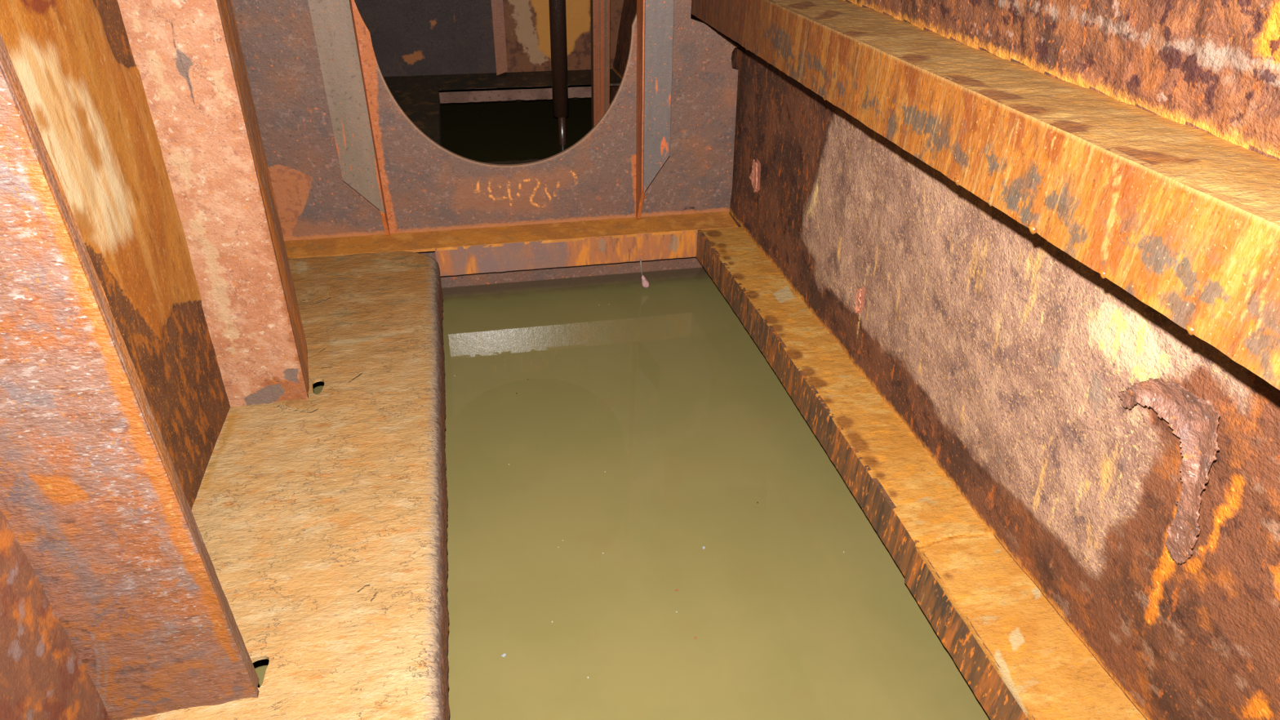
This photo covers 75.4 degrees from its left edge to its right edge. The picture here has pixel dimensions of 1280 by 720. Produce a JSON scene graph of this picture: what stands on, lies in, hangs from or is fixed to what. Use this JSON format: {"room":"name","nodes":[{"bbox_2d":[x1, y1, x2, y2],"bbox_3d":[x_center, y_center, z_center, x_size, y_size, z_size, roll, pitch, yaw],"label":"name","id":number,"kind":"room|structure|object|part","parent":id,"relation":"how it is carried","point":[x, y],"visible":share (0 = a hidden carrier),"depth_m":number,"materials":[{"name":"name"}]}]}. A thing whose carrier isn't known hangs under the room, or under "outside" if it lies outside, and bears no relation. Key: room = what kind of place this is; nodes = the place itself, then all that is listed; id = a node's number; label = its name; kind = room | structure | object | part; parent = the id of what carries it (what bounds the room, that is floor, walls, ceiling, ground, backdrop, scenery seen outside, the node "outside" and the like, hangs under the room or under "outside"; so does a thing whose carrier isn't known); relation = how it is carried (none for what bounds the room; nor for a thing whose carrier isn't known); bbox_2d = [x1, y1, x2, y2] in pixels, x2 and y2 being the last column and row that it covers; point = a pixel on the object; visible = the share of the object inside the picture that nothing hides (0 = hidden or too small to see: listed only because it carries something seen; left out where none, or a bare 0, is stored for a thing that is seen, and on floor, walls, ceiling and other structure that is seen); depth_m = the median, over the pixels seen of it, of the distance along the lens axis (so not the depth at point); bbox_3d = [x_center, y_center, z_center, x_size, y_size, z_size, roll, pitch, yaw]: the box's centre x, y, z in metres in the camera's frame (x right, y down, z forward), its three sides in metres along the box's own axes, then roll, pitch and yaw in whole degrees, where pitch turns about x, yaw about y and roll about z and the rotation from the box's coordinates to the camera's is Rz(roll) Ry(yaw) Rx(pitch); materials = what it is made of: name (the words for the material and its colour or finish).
{"room":"ship ballast tank","nodes":[
{"label":"ship ballast tank","id":0,"kind":"room"},
{"bbox_2d":[0,0,230,719],"bbox_3d":[-0.897,-0.470,1.546,0.172,1.860,4.360,-6,36,-10],"label":"wall","id":1,"kind":"structure","parent":0,"point":[77,71],"depth_m":1.21,"materials":[{"name":"brown metal"}]},
{"bbox_2d":[0,33,258,719],"bbox_3d":[-0.628,-0.117,0.756,0.203,1.492,0.024,-6,36,-10],"label":"frame","id":2,"kind":"object","parent":1,"relation":"attached to","point":[92,495],"visible":1,"depth_m":0.92,"materials":[{"name":"orange metal"}]},
{"bbox_2d":[124,250,449,719],"bbox_3d":[-0.577,0.506,1.250,0.582,0.112,2.653,-6,36,-10],"label":"ledge","id":3,"kind":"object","parent":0,"point":[321,519],"depth_m":1.50,"materials":[{"name":"orange metal"}]},
{"bbox_2d":[117,0,309,406],"bbox_3d":[-0.755,-0.543,1.354,0.193,1.492,0.094,-6,36,-10],"label":"frame","id":4,"kind":"object","parent":3,"relation":"on","point":[188,55],"visible":1,"depth_m":1.48,"materials":[{"name":"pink metal"}]},
{"bbox_2d":[391,90,442,146],"bbox_3d":[-0.966,-0.696,2.929,0.515,0.092,1.311,-6,36,-10],"label":"floor","id":5,"kind":"structure","parent":0,"point":[423,108],"depth_m":3.28,"materials":[{"name":"brown metal"}]},
{"bbox_2d":[231,0,739,288],"bbox_3d":[-0.376,-0.864,2.125,1.420,1.860,0.013,-6,36,-10],"label":"wall","id":6,"kind":"structure","parent":0,"point":[427,186],"depth_m":2.33,"materials":[{"name":"brown metal"}]},
{"bbox_2d":[307,0,390,235],"bbox_3d":[-0.740,-0.947,1.925,0.093,1.490,0.070,-6,36,-10],"label":"stiffener","id":7,"kind":"object","parent":6,"relation":"attached to","point":[334,27],"visible":1,"depth_m":2.09,"materials":[{"name":"grey metal"}]},
{"bbox_2d":[284,211,737,276],"bbox_3d":[-0.386,-0.328,2.431,1.365,0.093,0.108,-6,36,-10],"label":"ledge","id":8,"kind":"object","parent":6,"relation":"attached to","point":[587,242],"visible":0.95,"depth_m":2.41,"materials":[{"name":"metal"}]},
{"bbox_2d":[640,259,649,288],"bbox_3d":[0.016,-0.262,2.507,0.029,0.094,0.024,20,39,24],"label":"icicles","id":9,"kind":"object","parent":8,"relation":"hanging from","point":[645,283],"visible":1,"depth_m":2.51,"materials":[{"name":"pink"}]},
{"bbox_3d":[0.004,-0.276,2.494,0.012,0.057,0.006,-6,36,-10],"label":"stem","id":10,"kind":"part","parent":9,"relation":"part of","materials":[{"name":"grey"}]},
{"bbox_3d":[0.017,-0.240,2.521,0.026,0.043,0.024,-6,36,-10],"label":"bulb","id":11,"kind":"part","parent":9,"relation":"part of","materials":[{"name":"pink"}]},
{"bbox_2d":[635,0,674,219],"bbox_3d":[0.038,-1.018,2.057,0.100,1.490,0.090,-6,36,-10],"label":"stiffener","id":12,"kind":"object","parent":6,"relation":"attached to","point":[655,18],"visible":1,"depth_m":2.22,"materials":[{"name":"grey metal"}]},
{"bbox_2d":[355,0,623,76],"bbox_3d":[-0.709,-1.887,3.247,1.440,1.500,0.013,-6,36,-10],"label":"wall","id":13,"kind":"structure","parent":0,"point":[410,37],"depth_m":3.59,"materials":[{"name":"metal"}]},
{"bbox_2d":[491,0,507,75],"bbox_3d":[-0.595,-1.875,3.243,0.049,1.490,0.055,-6,36,-10],"label":"far stiffener","id":14,"kind":"object","parent":13,"relation":"attached to","point":[497,7],"visible":1,"depth_m":3.56,"materials":[{"name":"metal"}]},
{"bbox_2d":[383,68,622,103],"bbox_3d":[-0.685,-1.188,3.608,1.400,0.058,0.220,-6,36,-10],"label":"ledge","id":15,"kind":"object","parent":13,"relation":"attached to","point":[526,86],"visible":0.66,"depth_m":3.56,"materials":[{"name":"brown metal"}]},
{"bbox_2d":[420,72,591,104],"bbox_3d":[-0.740,-1.827,3.507,1.460,1.900,0.010,-6,36,-10],"label":"wall","id":16,"kind":"structure","parent":0,"point":[491,73],"depth_m":3.95,"materials":[{"name":"brown metal"}]},
{"bbox_2d":[440,98,591,164],"bbox_3d":[-0.529,-0.657,3.317,1.460,0.200,1.711,-6,36,-10],"label":"water","id":17,"kind":"object","parent":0,"point":[516,132],"visible":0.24,"depth_m":3.65,"materials":[{"name":"black liquid"}]},
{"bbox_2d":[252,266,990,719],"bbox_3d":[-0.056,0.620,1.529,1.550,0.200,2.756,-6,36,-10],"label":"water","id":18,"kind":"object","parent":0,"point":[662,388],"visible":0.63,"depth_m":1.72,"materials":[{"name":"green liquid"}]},
{"bbox_2d":[609,0,1279,719],"bbox_3d":[0.421,-0.600,1.784,0.548,1.860,4.360,-6,36,-10],"label":"wall","id":19,"kind":"structure","parent":0,"point":[1126,464],"depth_m":1.18,"materials":[{"name":"brown metal"}]},
{"bbox_2d":[696,226,1146,719],"bbox_3d":[0.584,0.390,1.458,0.197,0.094,2.658,-7,36,-12],"label":"stringer","id":20,"kind":"object","parent":19,"relation":"attached to","point":[1020,659],"visible":1,"depth_m":1.52,"materials":[{"name":"orange metal"}]},
{"bbox_2d":[690,0,1279,390],"bbox_3d":[0.361,-0.592,1.549,0.165,0.423,4.002,-5,36,-10],"label":"stringer","id":21,"kind":"object","parent":19,"relation":"attached to","point":[1184,220],"visible":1,"depth_m":0.87,"materials":[{"name":"orange metal"}]},
{"bbox_3d":[-0.179,-1.303,1.132,1.600,0.012,4.360,-6,36,-10],"label":"ceiling","id":22,"kind":"structure","parent":0,"visible":0},
{"bbox_2d":[548,0,568,145],"bbox_3d":[-0.315,-1.561,3.070,0.064,1.790,0.064,-6,36,-10],"label":"pipe","id":23,"kind":"object","parent":22,"relation":"attached to","point":[557,25],"visible":0.82,"depth_m":3.31,"materials":[{"name":"brown metal"}]},
{"bbox_3d":[-0.329,-0.929,3.518,0.032,0.240,0.032,-6,36,-10],"label":"rod","id":24,"kind":"part","parent":23,"relation":"part of","materials":[{"name":"silver metal"}]},
{"bbox_2d":[590,0,609,128],"bbox_3d":[-0.144,-1.527,2.986,0.065,1.740,0.060,-6,36,-10],"label":"post","id":25,"kind":"object","parent":22,"relation":"attached to","point":[599,9],"visible":0.61,"depth_m":3.21,"materials":[{"name":"metal"}]}
]}

